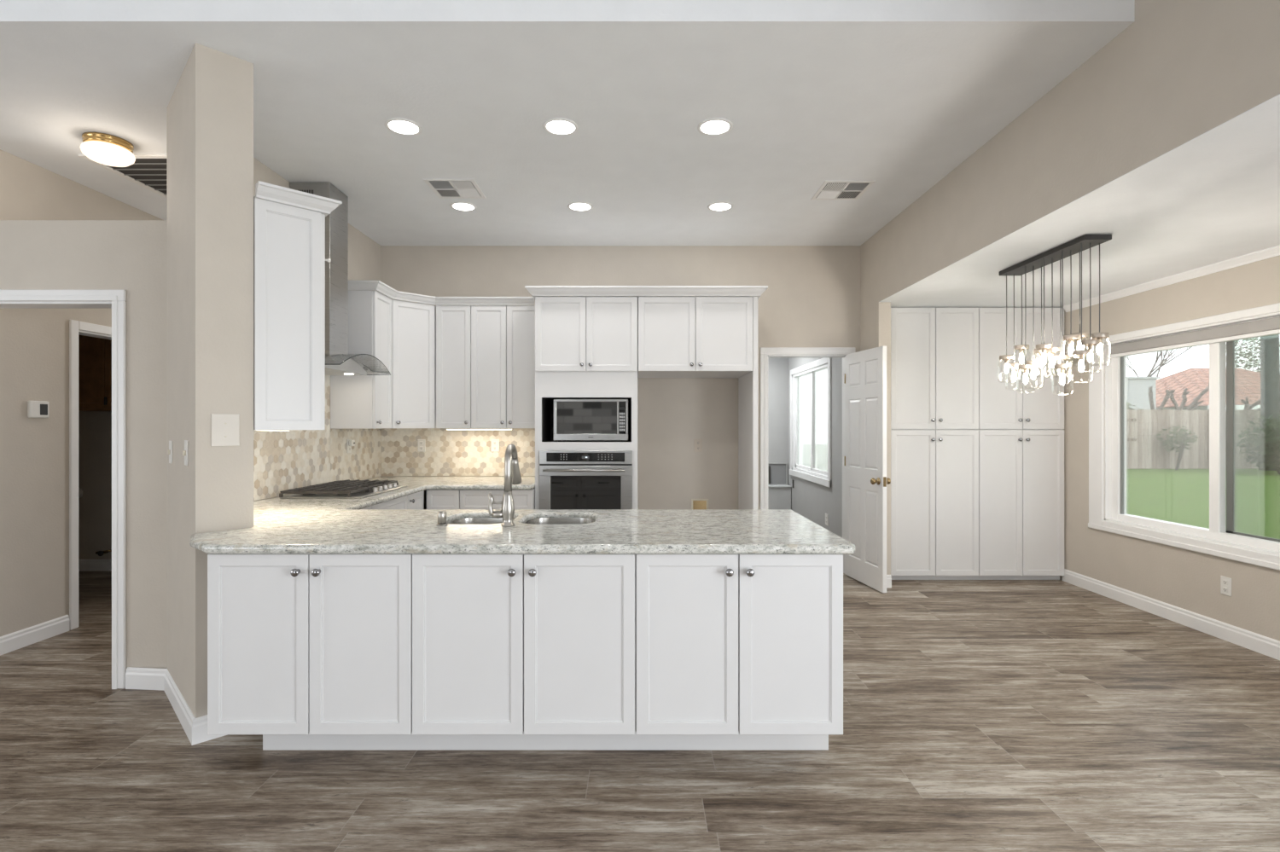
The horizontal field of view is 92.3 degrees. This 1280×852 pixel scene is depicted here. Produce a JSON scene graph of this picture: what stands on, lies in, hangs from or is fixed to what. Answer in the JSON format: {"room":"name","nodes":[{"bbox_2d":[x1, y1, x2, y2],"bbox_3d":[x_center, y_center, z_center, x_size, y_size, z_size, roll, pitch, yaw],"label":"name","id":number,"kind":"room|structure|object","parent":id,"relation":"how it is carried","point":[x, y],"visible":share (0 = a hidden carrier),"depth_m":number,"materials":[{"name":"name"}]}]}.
{"room":"kitchen","nodes":[
{"label":"kitchen","id":0,"kind":"room"},
{"bbox_2d":[0,149,162,636],"bbox_3d":[-3.920,-0.145,5.980,0.120,3.050,5.240,0,0,0],"label":"wall","id":1,"kind":"structure","parent":0,"point":[34,343],"depth_m":3.94,"materials":[{"name":"beige paint"}]},
{"bbox_2d":[0,615,69,656],"bbox_3d":[-3.852,1.326,3.755,0.016,0.108,0.770,0,0,0],"label":"baseboard","id":2,"kind":"structure","parent":1,"relation":"attached to","point":[10,642],"depth_m":3.90,"materials":[{"name":"white paint"}]},
{"bbox_2d":[27,401,49,418],"bbox_3d":[-3.847,-0.106,3.930,0.026,0.110,0.130,0,0,0],"label":"thermostat","id":3,"kind":"object","parent":1,"relation":"attached to","point":[35,409],"visible":1,"depth_m":3.92,"materials":[{"name":"white plastic"}]},
{"bbox_2d":[69,320,111,630],"bbox_3d":[-3.911,0.330,4.615,0.138,2.100,0.930,0,0,0],"label":"trim","id":4,"kind":"structure","parent":1,"relation":"attached to","point":[75,327],"depth_m":4.17,"materials":[{"name":"white paint"}]},
{"bbox_2d":[0,220,166,669],"bbox_3d":[-4.840,-0.145,4.610,4.720,3.050,2.740,0,0,0],"label":"wall","id":5,"kind":"structure","parent":0,"point":[130,256],"depth_m":3.24,"materials":[{"name":"beige paint"}]},
{"bbox_2d":[0,289,126,689],"bbox_3d":[-3.233,0.332,3.293,1.053,2.097,0.154,0,0,0],"label":"trim","id":6,"kind":"structure","parent":5,"relation":"attached to","point":[118,297],"depth_m":3.22,"materials":[{"name":"white paint"}]},
{"bbox_2d":[78,488,83,498],"bbox_3d":[-5.360,0.640,5.800,0.110,0.110,0.120,0,0,0],"label":"door knob","id":7,"kind":"object","parent":5,"relation":"attached to","point":[80,491],"visible":0.09,"depth_m":5.83,"materials":[{"name":"black metal"}]},
{"bbox_2d":[78,334,111,411],"bbox_3d":[-4.850,-0.520,5.675,1.500,0.760,0.360,0,0,0],"label":"upper cabinet","id":8,"kind":"object","parent":5,"relation":"attached to","point":[95,354],"visible":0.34,"depth_m":5.53,"materials":[{"name":"brown wood"}]},
{"bbox_2d":[78,559,111,571],"bbox_3d":[-5.495,1.326,5.852,3.010,0.108,0.016,0,0,0],"label":"baseboard","id":9,"kind":"structure","parent":5,"relation":"attached to","point":[84,565],"depth_m":5.84,"materials":[{"name":"white paint"}]},
{"bbox_2d":[95,549,111,556],"bbox_3d":[-5.070,1.198,5.820,0.143,0.057,0.080,0,0,0],"label":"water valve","id":10,"kind":"object","parent":5,"relation":"attached to","point":[99,553],"visible":0.97,"depth_m":5.80,"materials":[{"name":"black metal"}]},
{"bbox_2d":[166,42,253,718],"bbox_3d":[-2.197,-0.145,3.092,0.962,3.050,0.219,0,0,45],"label":"wall pillar","id":11,"kind":"structure","parent":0,"point":[210,107],"depth_m":2.78,"materials":[{"name":"beige paint"}]},
{"bbox_2d":[167,441,172,464],"bbox_3d":[-2.381,0.132,3.109,0.016,0.116,0.072,0,0,-45],"label":"light switch","id":12,"kind":"object","parent":11,"relation":"attached to","point":[170,450],"visible":1,"depth_m":3.10,"materials":[{"name":"white plastic"}]},
{"bbox_2d":[125,667,227,745],"bbox_3d":[-2.248,1.326,3.015,0.994,0.108,0.207,0,0,37],"label":"baseboard","id":13,"kind":"structure","parent":11,"relation":"attached to","point":[195,730],"depth_m":3.02,"materials":[{"name":"white paint"}]},
{"bbox_2d":[182,440,188,465],"bbox_3d":[-2.080,0.123,2.808,0.072,0.116,0.016,0,0,45],"label":"light switch","id":14,"kind":"object","parent":11,"relation":"attached to","point":[185,452],"visible":1,"depth_m":2.79,"materials":[{"name":"white plastic"}]},
{"bbox_2d":[210,413,239,447],"bbox_3d":[-1.855,0.018,2.750,0.007,0.145,0.108,0,0,45],"label":"blank cover plate","id":15,"kind":"object","parent":11,"relation":"attached to","point":[224,427],"visible":1,"depth_m":2.75,"materials":[{"name":"beige plastic"}]},
{"bbox_2d":[253,180,342,430],"bbox_3d":[-1.845,-0.546,3.155,0.688,1.132,0.361,0,0,45],"label":"upper cabinet","id":16,"kind":"object","parent":11,"relation":"attached to","point":[289,259],"visible":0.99,"depth_m":2.92,"materials":[{"name":"white paint"}]},
{"bbox_2d":[253,157,380,501],"bbox_3d":[-2.460,-0.145,4.570,0.120,3.050,2.240,0,0,0],"label":"wall","id":17,"kind":"structure","parent":0,"point":[363,253],"depth_m":5.20,"materials":[{"name":"beige paint"}]},
{"bbox_2d":[253,375,330,500],"bbox_3d":[-2.396,0.021,4.107,0.004,0.883,1.275,0,0,0],"label":"tile backsplash","id":18,"kind":"structure","parent":17,"relation":"attached to","point":[292,459],"depth_m":4.22,"materials":[{"name":"tile"}]},
{"bbox_2d":[289,182,390,375],"bbox_3d":[-2.151,-1.024,4.330,0.490,1.286,0.800,0,0,0],"label":"range hood","id":19,"kind":"object","parent":17,"relation":"attached to","point":[338,362],"visible":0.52,"depth_m":4.31,"materials":[{"name":"silver metal"}]},
{"bbox_2d":[325,358,366,375],"bbox_3d":[-2.241,-0.437,4.330,0.310,0.112,0.720,0,0,0],"label":"hood","id":20,"kind":"object","parent":19,"relation":"attached to","point":[352,366],"depth_m":4.46,"materials":[{"name":"metal"}]},
{"bbox_2d":[330,428,381,482],"bbox_3d":[-2.396,0.243,5.216,0.004,0.440,0.933,0,0,0],"label":"tile backsplash","id":21,"kind":"structure","parent":17,"relation":"attached to","point":[363,462],"depth_m":5.18,"materials":[{"name":"tile"}]},
{"bbox_2d":[346,439,351,453],"bbox_3d":[-2.389,0.165,5.050,0.010,0.116,0.072,0,0,0],"label":"power outlet","id":22,"kind":"object","parent":21,"relation":"attached to","point":[348,448],"visible":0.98,"depth_m":5.03,"materials":[{"name":"white plastic"}]},
{"bbox_2d":[349,440,354,446],"bbox_3d":[-2.368,0.140,5.050,0.032,0.052,0.052,0,0,0],"label":"plug adapter","id":23,"kind":"object","parent":22,"relation":"attached to","point":[352,443],"visible":1,"depth_m":5.03,"materials":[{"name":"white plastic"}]},
{"bbox_2d":[330,290,392,429],"bbox_3d":[-2.207,-0.515,4.918,0.377,1.070,0.336,0,0,0],"label":"upper cabinet","id":24,"kind":"object","parent":17,"relation":"attached to","point":[357,402],"visible":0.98,"depth_m":4.75,"materials":[{"name":"white paint"}]},
{"bbox_2d":[348,280,534,305],"bbox_3d":[-1.710,-1.082,5.114,1.608,0.062,0.464,0,0,-29],"label":"crown molding","id":25,"kind":"structure","parent":24,"relation":"attached to","point":[378,286],"depth_m":5.28,"materials":[{"name":"white paint"}]},
{"bbox_2d":[0,0,1134,245],"bbox_3d":[-2.580,-2.120,5.567,9.240,0.900,6.066,0,0,0],"label":"ceiling","id":26,"kind":"structure","parent":0,"point":[897,95],"depth_m":3.08,"materials":[{"name":"white paint"}]},
{"bbox_2d":[80,131,135,167],"bbox_3d":[-3.115,-1.605,3.600,0.248,0.131,0.248,0,0,0],"label":"ceiling lamp","id":27,"kind":"object","parent":26,"relation":"attached to","point":[104,148],"visible":1,"depth_m":3.53,"materials":[{"name":"white glass"}]},
{"bbox_2d":[78,154,166,197],"bbox_3d":[-3.080,-1.664,4.120,0.740,0.012,0.700,0,0,0],"label":"ceiling vent","id":28,"kind":"object","parent":26,"relation":"in","point":[148,171],"visible":0.38,"depth_m":4.01,"materials":[{"name":"white paint"}]},
{"bbox_2d":[384,117,422,135],"bbox_3d":[-1.318,-1.667,3.426,0.196,0.006,0.196,0,0,0],"label":"recessed light","id":29,"kind":"object","parent":26,"relation":"in","point":[402,126],"visible":1,"depth_m":3.42,"materials":[{"name":"white paint"}]},
{"bbox_2d":[423,179,486,198],"bbox_3d":[-1.295,-1.665,4.320,0.344,0.009,0.344,0,0,0],"label":"ceiling vent","id":30,"kind":"object","parent":26,"relation":"in","point":[443,189],"visible":1,"depth_m":4.31,"materials":[{"name":"white metal"}]},
{"bbox_2d":[449,201,477,211],"bbox_3d":[-1.342,-1.667,4.669,0.196,0.006,0.196,0,0,0],"label":"recessed light","id":31,"kind":"object","parent":26,"relation":"in","point":[465,206],"visible":1,"depth_m":4.67,"materials":[{"name":"white paint"}]},
{"bbox_2d":[542,117,578,135],"bbox_3d":[-0.443,-1.667,3.426,0.196,0.006,0.196,0,0,0],"label":"recessed light","id":32,"kind":"object","parent":26,"relation":"in","point":[560,126],"visible":1,"depth_m":3.42,"materials":[{"name":"white paint"}]},
{"bbox_2d":[567,201,593,211],"bbox_3d":[-0.454,-1.667,4.669,0.196,0.006,0.196,0,0,0],"label":"recessed light","id":33,"kind":"object","parent":26,"relation":"in","point":[579,206],"visible":1,"depth_m":4.66,"materials":[{"name":"white paint"}]},
{"bbox_2d":[697,117,733,135],"bbox_3d":[0.419,-1.667,3.426,0.196,0.006,0.196,0,0,0],"label":"recessed light","id":34,"kind":"object","parent":26,"relation":"in","point":[715,126],"visible":1,"depth_m":3.42,"materials":[{"name":"white paint"}]},
{"bbox_2d":[707,201,733,211],"bbox_3d":[0.610,-1.667,4.669,0.196,0.006,0.196,0,0,0],"label":"recessed light","id":35,"kind":"object","parent":26,"relation":"in","point":[717,206],"visible":1,"depth_m":4.67,"materials":[{"name":"white paint"}]},
{"bbox_2d":[811,180,875,199],"bbox_3d":[1.430,-1.665,4.350,0.344,0.009,0.344,0,0,0],"label":"ceiling vent","id":36,"kind":"object","parent":26,"relation":"in","point":[829,189],"visible":1,"depth_m":4.33,"materials":[{"name":"white metal"}]},
{"bbox_2d":[380,245,860,509],"bbox_3d":[-0.190,-0.145,5.750,4.660,3.050,0.120,0,0,0],"label":"wall","id":37,"kind":"structure","parent":0,"point":[811,298],"depth_m":5.69,"materials":[{"name":"beige paint"}]},
{"bbox_2d":[392,299,436,428],"bbox_3d":[-2.090,-0.515,5.388,0.612,1.070,0.596,0,0,0],"label":"upper cabinet","id":38,"kind":"object","parent":37,"relation":"attached to","point":[414,324],"visible":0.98,"depth_m":5.22,"materials":[{"name":"white paint"}]},
{"bbox_2d":[436,305,471,428],"bbox_3d":[-1.624,-0.515,5.497,0.304,1.070,0.377,0,0,0],"label":"upper cabinet","id":39,"kind":"object","parent":37,"relation":"attached to","point":[453,322],"visible":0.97,"depth_m":5.35,"materials":[{"name":"white paint"}]},
{"bbox_2d":[381,428,535,476],"bbox_3d":[-1.624,0.243,5.686,1.538,0.440,0.004,0,0,0],"label":"tile backsplash","id":40,"kind":"structure","parent":37,"relation":"attached to","point":[448,452],"depth_m":5.68,"materials":[{"name":"tile"}]},
{"bbox_2d":[417,439,425,452],"bbox_3d":[-2.020,0.180,5.679,0.072,0.116,0.010,0,0,0],"label":"power outlet","id":41,"kind":"object","parent":40,"relation":"attached to","point":[421,443],"visible":1,"depth_m":5.68,"materials":[{"name":"white plastic"}]},
{"bbox_2d":[491,439,499,452],"bbox_3d":[-1.340,0.180,5.679,0.072,0.116,0.010,0,0,0],"label":"power outlet","id":42,"kind":"object","parent":40,"relation":"attached to","point":[495,443],"visible":1,"depth_m":5.68,"materials":[{"name":"white plastic"}]},
{"bbox_2d":[471,305,535,428],"bbox_3d":[-1.167,-0.515,5.497,0.610,1.070,0.377,0,0,0],"label":"upper cabinet","id":43,"kind":"object","parent":37,"relation":"attached to","point":[503,337],"visible":0.91,"depth_m":5.35,"materials":[{"name":"white paint"}]},
{"bbox_2d":[446,428,512,430],"bbox_3d":[-1.420,0.028,5.430,0.580,0.014,0.028,0,0,0],"label":"light","id":44,"kind":"object","parent":43,"relation":"attached to","point":[446,428],"visible":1,"depth_m":5.42,"materials":[{"name":"white plastic"}]},
{"bbox_2d":[693,439,702,452],"bbox_3d":[0.537,0.180,5.685,0.072,0.116,0.010,0,0,0],"label":"power outlet","id":45,"kind":"object","parent":37,"relation":"attached to","point":[697,443],"visible":1,"depth_m":5.68,"materials":[{"name":"white plastic"}]},
{"bbox_2d":[691,499,708,509],"bbox_3d":[0.553,0.735,5.684,0.160,0.120,0.012,0,0,0],"label":"water valve box","id":46,"kind":"object","parent":37,"relation":"attached to","point":[695,503],"visible":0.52,"depth_m":5.69,"materials":[{"name":"beige plastic"}]},
{"bbox_2d":[760,347,855,574],"bbox_3d":[1.552,0.327,5.743,0.879,2.106,0.154,0,0,0],"label":"trim","id":47,"kind":"structure","parent":37,"relation":"attached to","point":[765,352],"depth_m":5.67,"materials":[{"name":"white paint"}]},
{"bbox_2d":[0,571,1279,851],"bbox_3d":[-1.625,1.440,2.250,11.150,0.120,12.700,0,0,0],"label":"floor","id":48,"kind":"structure","parent":0,"point":[980,716],"depth_m":2.45,"materials":[{"name":"brown wood"}]},
{"bbox_2d":[207,554,427,750],"bbox_3d":[-1.310,0.943,2.654,0.810,0.874,0.512,0,0,0],"label":"base cabinet","id":49,"kind":"object","parent":48,"relation":"on","point":[305,652],"visible":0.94,"depth_m":2.44,"materials":[{"name":"white paint"}]},
{"bbox_2d":[371,495,407,509],"bbox_3d":[-2.029,0.943,4.234,0.692,0.874,0.603,0,0,0],"label":"base cabinet","id":50,"kind":"object","parent":48,"relation":"on","point":[401,503],"visible":0.02,"depth_m":4.29,"materials":[{"name":"white paint"}]},
{"bbox_2d":[407,490,423,509],"bbox_3d":[-2.029,0.943,4.706,0.692,0.874,0.338,0,0,0],"label":"base cabinet","id":51,"kind":"object","parent":48,"relation":"on","point":[415,501],"visible":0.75,"depth_m":4.71,"materials":[{"name":"white paint"}]},
{"bbox_2d":[426,489,459,509],"bbox_3d":[-1.569,0.943,5.264,0.263,0.874,0.822,0,0,0],"label":"base cabinet","id":52,"kind":"object","parent":48,"relation":"on","point":[436,499],"visible":0.12,"depth_m":4.88,"materials":[{"name":"white paint"}]},
{"bbox_2d":[459,488,535,509],"bbox_3d":[-1.144,0.943,5.264,0.582,0.874,0.822,0,0,0],"label":"base cabinet","id":53,"kind":"object","parent":48,"relation":"on","point":[469,499],"visible":0.16,"depth_m":4.89,"materials":[{"name":"white paint"}]},
{"bbox_2d":[412,554,635,750],"bbox_3d":[-0.461,0.943,2.654,0.888,0.874,0.512,0,0,0],"label":"base cabinet","id":54,"kind":"object","parent":48,"relation":"on","point":[510,652],"visible":0.9,"depth_m":2.44,"materials":[{"name":"white paint"}]},
{"bbox_2d":[535,296,637,509],"bbox_3d":[-0.433,0.170,5.295,0.827,2.420,0.783,0,0,0],"label":"tall cabinet","id":55,"kind":"object","parent":48,"relation":"on","point":[586,347],"visible":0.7,"depth_m":4.94,"materials":[{"name":"white paint"}]},
{"bbox_2d":[539,450,632,509],"bbox_3d":[-0.436,0.558,5.201,0.749,0.724,0.656,0,0,0],"label":"oven","id":56,"kind":"object","parent":55,"relation":"in","point":[568,480],"visible":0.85,"depth_m":4.93,"materials":[{"name":"silver metal"}]},
{"bbox_2d":[553,399,628,442],"bbox_3d":[-0.398,-0.044,5.175,0.603,0.348,0.421,0,0,0],"label":"microwave","id":57,"kind":"object","parent":55,"relation":"in","point":[573,419],"visible":0.98,"depth_m":4.97,"materials":[{"name":"silver metal"}]},
{"bbox_2d":[638,296,757,509],"bbox_3d":[0.467,0.170,5.295,0.968,2.420,0.783,0,0,0],"label":"tall cabinet","id":58,"kind":"object","parent":48,"relation":"on","point":[679,337],"visible":0.98,"depth_m":4.94,"materials":[{"name":"white paint"}]},
{"bbox_2d":[524,285,767,314],"bbox_3d":[0.052,-1.077,5.278,1.927,0.071,0.815,0,0,0],"label":"crown molding","id":59,"kind":"structure","parent":58,"relation":"attached to","point":[535,291],"depth_m":4.89,"materials":[{"name":"white paint"}]},
{"bbox_2d":[635,554,843,750],"bbox_3d":[0.395,0.943,2.654,0.824,0.874,0.512,0,0,0],"label":"base cabinet","id":60,"kind":"object","parent":48,"relation":"on","point":[734,652],"visible":0.93,"depth_m":2.44,"materials":[{"name":"white paint"}]},
{"bbox_2d":[768,485,791,509],"bbox_3d":[1.510,1.094,8.341,1.040,0.572,0.213,0,0,0],"label":"ledge","id":61,"kind":"object","parent":48,"relation":"on","point":[779,496],"visible":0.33,"depth_m":8.25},
{"bbox_2d":[890,308,978,580],"bbox_3d":[2.618,0.163,5.734,0.785,2.434,0.632,0,0,0],"label":"pantry cabinet","id":62,"kind":"object","parent":48,"relation":"on","point":[934,352],"visible":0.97,"depth_m":5.46,"materials":[{"name":"white paint"}]},
{"bbox_2d":[975,308,1064,580],"bbox_3d":[3.389,0.163,5.734,0.758,2.434,0.632,0,0,0],"label":"pantry cabinet","id":63,"kind":"object","parent":48,"relation":"on","point":[1021,425],"visible":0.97,"depth_m":5.46,"materials":[{"name":"white paint"}]},
{"bbox_3d":[0.330,0.943,3.222,0.940,0.874,0.434,0,0,0],"label":"base cabinet","id":64,"kind":"object","parent":48,"relation":"on","visible":0},
{"bbox_2d":[189,477,855,554],"bbox_3d":[-0.771,0.485,4.045,3.249,0.038,3.281,0,0,0],"label":"countertop","id":65,"kind":"structure","parent":64,"relation":"on","point":[281,526],"depth_m":2.71,"materials":[{"name":"stone"}]},
{"bbox_2d":[279,479,407,499],"bbox_3d":[-2.050,0.438,4.330,0.530,0.056,0.786,0,0,0],"label":"gas cooktop","id":66,"kind":"object","parent":65,"relation":"in","point":[347,489],"visible":1,"depth_m":4.11,"materials":[{"name":"silver metal"}]},
{"bbox_2d":[436,511,448,526],"bbox_3d":[-0.930,0.434,2.885,0.052,0.064,0.052,0,0,0],"label":"air gap","id":67,"kind":"object","parent":65,"relation":"on","point":[441,514],"visible":1,"depth_m":2.87,"materials":[{"name":"silver metal"}]},
{"bbox_2d":[488,443,521,526],"bbox_3d":[-0.649,0.276,2.971,0.123,0.381,0.253,0,0,0],"label":"faucet","id":68,"kind":"object","parent":65,"relation":"on","point":[512,474],"visible":1,"depth_m":2.87,"materials":[{"name":"silver metal"}]},
{"bbox_2d":[448,517,595,524],"bbox_3d":[-0.600,0.595,3.112,0.744,0.203,0.369,0,0,0],"label":"sink","id":69,"kind":"object","parent":65,"relation":"in","point":[470,520],"visible":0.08,"depth_m":3.29,"materials":[{"name":"metal"}]},
{"bbox_2d":[768,357,788,485],"bbox_3d":[1.370,0.160,7.180,1.340,2.440,2.740,0,0,0],"label":"wall","id":70,"kind":"structure","parent":0,"point":[778,367],"depth_m":8.45,"materials":[{"name":"grey paint"}]},
{"bbox_2d":[768,463,787,485],"bbox_3d":[1.850,0.657,8.435,0.350,0.305,0.030,0,0,0],"label":"box","id":71,"kind":"object","parent":70,"relation":"attached to","point":[777,472],"visible":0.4,"depth_m":8.44,"materials":[{"name":"grey paint"}]},
{"bbox_2d":[788,0,1279,575],"bbox_3d":[2.092,-0.370,2.225,0.105,3.500,12.650,0,0,0],"label":"wall","id":72,"kind":"structure","parent":0,"point":[1182,70],"depth_m":2.88,"materials":[{"name":"beige paint"}]},
{"bbox_2d":[789,357,831,488],"bbox_3d":[2.066,-0.050,7.420,0.112,1.410,1.750,0,0,0],"label":"window","id":73,"kind":"structure","parent":72,"relation":"in","point":[810,383],"depth_m":7.39,"materials":[{"name":"white paint"}]},
{"bbox_2d":[825,513,828,526],"bbox_3d":[2.035,1.020,6.700,0.010,0.125,0.115,0,0,0],"label":"power outlet","id":74,"kind":"object","parent":72,"relation":"attached to","point":[826,514],"visible":1,"depth_m":6.68,"materials":[{"name":"white plastic"}]},
{"bbox_2d":[843,345,890,593],"bbox_3d":[1.957,0.355,5.353,0.171,2.025,0.651,0,0,-9],"label":"door","id":75,"kind":"structure","parent":72,"relation":"in","point":[865,375],"depth_m":5.30,"materials":[{"name":"white paint"}]},
{"bbox_2d":[886,575,891,587],"bbox_3d":[2.092,1.326,5.242,0.103,0.108,0.016,0,0,0],"label":"baseboard","id":76,"kind":"structure","parent":72,"relation":"attached to","point":[888,577],"depth_m":5.23,"materials":[{"name":"white paint"}]},
{"bbox_2d":[879,93,1279,302],"bbox_3d":[2.092,-1.059,0.794,0.104,0.002,9.789,0,0,0],"label":"trim","id":77,"kind":"structure","parent":72,"relation":"attached to","point":[1271,106],"depth_m":2.64,"materials":[{"name":"white paint"}]},
{"bbox_2d":[890,110,1279,308],"bbox_3d":[3.045,-1.075,1.050,1.810,0.030,10.300,0,0,0],"label":"ceiling","id":78,"kind":"structure","parent":0,"point":[1220,201],"depth_m":3.39,"materials":[{"name":"white paint"}]},
{"bbox_2d":[998,234,1111,384],"bbox_3d":[2.533,-0.621,3.801,0.208,0.876,0.823,0,0,0],"label":"chandelier","id":79,"kind":"object","parent":78,"relation":"hanging from","point":[1084,242],"visible":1,"depth_m":3.75,"materials":[{"name":"clear glass"}]},
{"bbox_2d":[999,354,1013,373],"bbox_3d":[2.482,-0.388,4.160,0.106,0.182,0.106,0,0,0],"label":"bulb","id":80,"kind":"object","parent":79,"relation":"on","point":[1006,357],"depth_m":4.15,"materials":[{"name":"glass"}]},
{"bbox_2d":[1007,362,1021,381],"bbox_3d":[2.532,-0.336,4.160,0.106,0.182,0.106,0,0,0],"label":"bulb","id":81,"kind":"object","parent":79,"relation":"on","point":[1014,365],"depth_m":4.15,"materials":[{"name":"glass"}]},
{"bbox_2d":[1014,344,1029,363],"bbox_3d":[2.584,-0.457,4.160,0.106,0.182,0.106,0,0,0],"label":"shade","id":82,"kind":"object","parent":79,"relation":"on","point":[1021,347],"depth_m":4.15,"materials":[{"name":"glass"}]},
{"bbox_2d":[1018,364,1033,383],"bbox_3d":[2.482,-0.304,3.955,0.106,0.182,0.106,0,0,0],"label":"jar","id":83,"kind":"object","parent":79,"relation":"on","point":[1025,367],"depth_m":3.95,"materials":[{"name":"glass"}]},
{"bbox_2d":[1025,360,1041,379],"bbox_3d":[2.532,-0.331,3.955,0.106,0.182,0.106,0,0,0],"label":"jar","id":84,"kind":"object","parent":79,"relation":"on","point":[1031,364],"depth_m":3.94,"materials":[{"name":"glass"}]},
{"bbox_2d":[1034,349,1043,367],"bbox_3d":[2.584,-0.408,3.955,0.106,0.182,0.106,0,0,0],"label":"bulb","id":85,"kind":"object","parent":79,"relation":"on","point":[1036,352],"depth_m":3.94,"materials":[{"name":"glass"}]},
{"bbox_2d":[1035,343,1052,364],"bbox_3d":[2.482,-0.412,3.775,0.106,0.182,0.106,0,0,0],"label":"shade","id":86,"kind":"object","parent":79,"relation":"on","point":[1045,348],"depth_m":3.76,"materials":[{"name":"glass"}]},
{"bbox_2d":[1046,347,1060,367],"bbox_3d":[2.532,-0.391,3.775,0.106,0.182,0.106,0,0,0],"label":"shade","id":87,"kind":"object","parent":79,"relation":"on","point":[1051,351],"depth_m":3.76,"materials":[{"name":"glass"}]},
{"bbox_2d":[1053,354,1069,375],"bbox_3d":[2.584,-0.344,3.775,0.106,0.182,0.106,0,0,0],"label":"jar","id":88,"kind":"object","parent":79,"relation":"on","point":[1058,357],"depth_m":3.76,"materials":[{"name":"glass"}]},
{"bbox_2d":[1053,363,1071,384],"bbox_3d":[2.482,-0.275,3.610,0.106,0.182,0.106,0,0,0],"label":"jar","id":89,"kind":"object","parent":79,"relation":"on","point":[1061,367],"depth_m":3.60,"materials":[{"name":"glass"}]},
{"bbox_2d":[1063,334,1080,355],"bbox_3d":[2.532,-0.445,3.610,0.106,0.182,0.106,0,0,0],"label":"shade","id":90,"kind":"object","parent":79,"relation":"on","point":[1070,338],"depth_m":3.60,"materials":[{"name":"glass"}]},
{"bbox_2d":[1071,332,1088,349],"bbox_3d":[2.584,-0.455,3.610,0.106,0.182,0.106,0,0,0],"label":"shade","id":91,"kind":"object","parent":79,"relation":"on","point":[1077,336],"depth_m":3.60,"materials":[{"name":"glass"}]},
{"bbox_2d":[1071,349,1090,372],"bbox_3d":[2.482,-0.336,3.455,0.106,0.182,0.106,0,0,0],"label":"jar","id":92,"kind":"object","parent":79,"relation":"on","point":[1081,353],"depth_m":3.44,"materials":[{"name":"glass"}]},
{"bbox_2d":[1082,339,1099,361],"bbox_3d":[2.532,-0.393,3.455,0.106,0.182,0.106,0,0,0],"label":"shade","id":93,"kind":"object","parent":79,"relation":"on","point":[1089,343],"depth_m":3.44,"materials":[{"name":"glass"}]},
{"bbox_2d":[1090,332,1109,354],"bbox_3d":[2.584,-0.432,3.455,0.106,0.182,0.106,0,0,0],"label":"shade","id":94,"kind":"object","parent":79,"relation":"on","point":[1096,338],"depth_m":3.44,"materials":[{"name":"glass"}]},
{"bbox_2d":[1059,256,1279,641],"bbox_3d":[3.865,0.160,1.050,0.170,2.440,10.300,0,0,0],"label":"wall","id":95,"kind":"structure","parent":0,"point":[1189,580],"depth_m":4.44,"materials":[{"name":"beige paint"}]},
{"bbox_2d":[1062,569,1279,660],"bbox_3d":[3.772,1.326,0.740,0.016,0.108,9.480,0,0,0],"label":"baseboard","id":96,"kind":"structure","parent":95,"relation":"attached to","point":[1268,647],"depth_m":4.26,"materials":[{"name":"white paint"}]},
{"bbox_2d":[1063,244,1279,312],"bbox_3d":[3.760,-1.034,0.720,0.040,0.052,9.440,0,0,0],"label":"crown molding","id":97,"kind":"structure","parent":95,"relation":"attached to","point":[1272,252],"depth_m":4.23,"materials":[{"name":"white paint"}]},
{"bbox_2d":[1088,302,1279,570],"bbox_3d":[3.825,0.062,4.090,0.150,1.575,2.120,0,0,0],"label":"window","id":98,"kind":"structure","parent":95,"relation":"in","point":[1184,443],"depth_m":4.27,"materials":[{"name":"white paint"}]},
{"bbox_2d":[1107,316,1279,358],"bbox_3d":[3.811,-0.600,4.090,0.049,0.100,1.770,0,0,0],"label":"roller blind","id":99,"kind":"object","parent":98,"relation":"attached to","point":[1268,327],"visible":1,"depth_m":4.15,"materials":[{"name":"grey fabric"}]},
{"bbox_2d":[1220,576,1231,596],"bbox_3d":[3.775,1.031,3.960,0.010,0.116,0.072,0,0,0],"label":"power outlet","id":100,"kind":"object","parent":95,"relation":"attached to","point":[1225,583],"visible":1,"depth_m":3.96,"materials":[{"name":"white plastic"}]},
{"bbox_2d":[1222,579,1227,585],"bbox_3d":[3.773,1.007,3.960,0.004,0.028,0.034,0,0,0],"label":"receptacle","id":101,"kind":"object","parent":100,"relation":"attached to","point":[1224,581],"depth_m":3.96,"materials":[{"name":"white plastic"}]},
{"bbox_2d":[1222,587,1227,593],"bbox_3d":[3.773,1.055,3.960,0.004,0.028,0.034,0,0,0],"label":"receptacle","id":102,"kind":"object","parent":100,"relation":"attached to","point":[1224,589],"depth_m":3.96,"materials":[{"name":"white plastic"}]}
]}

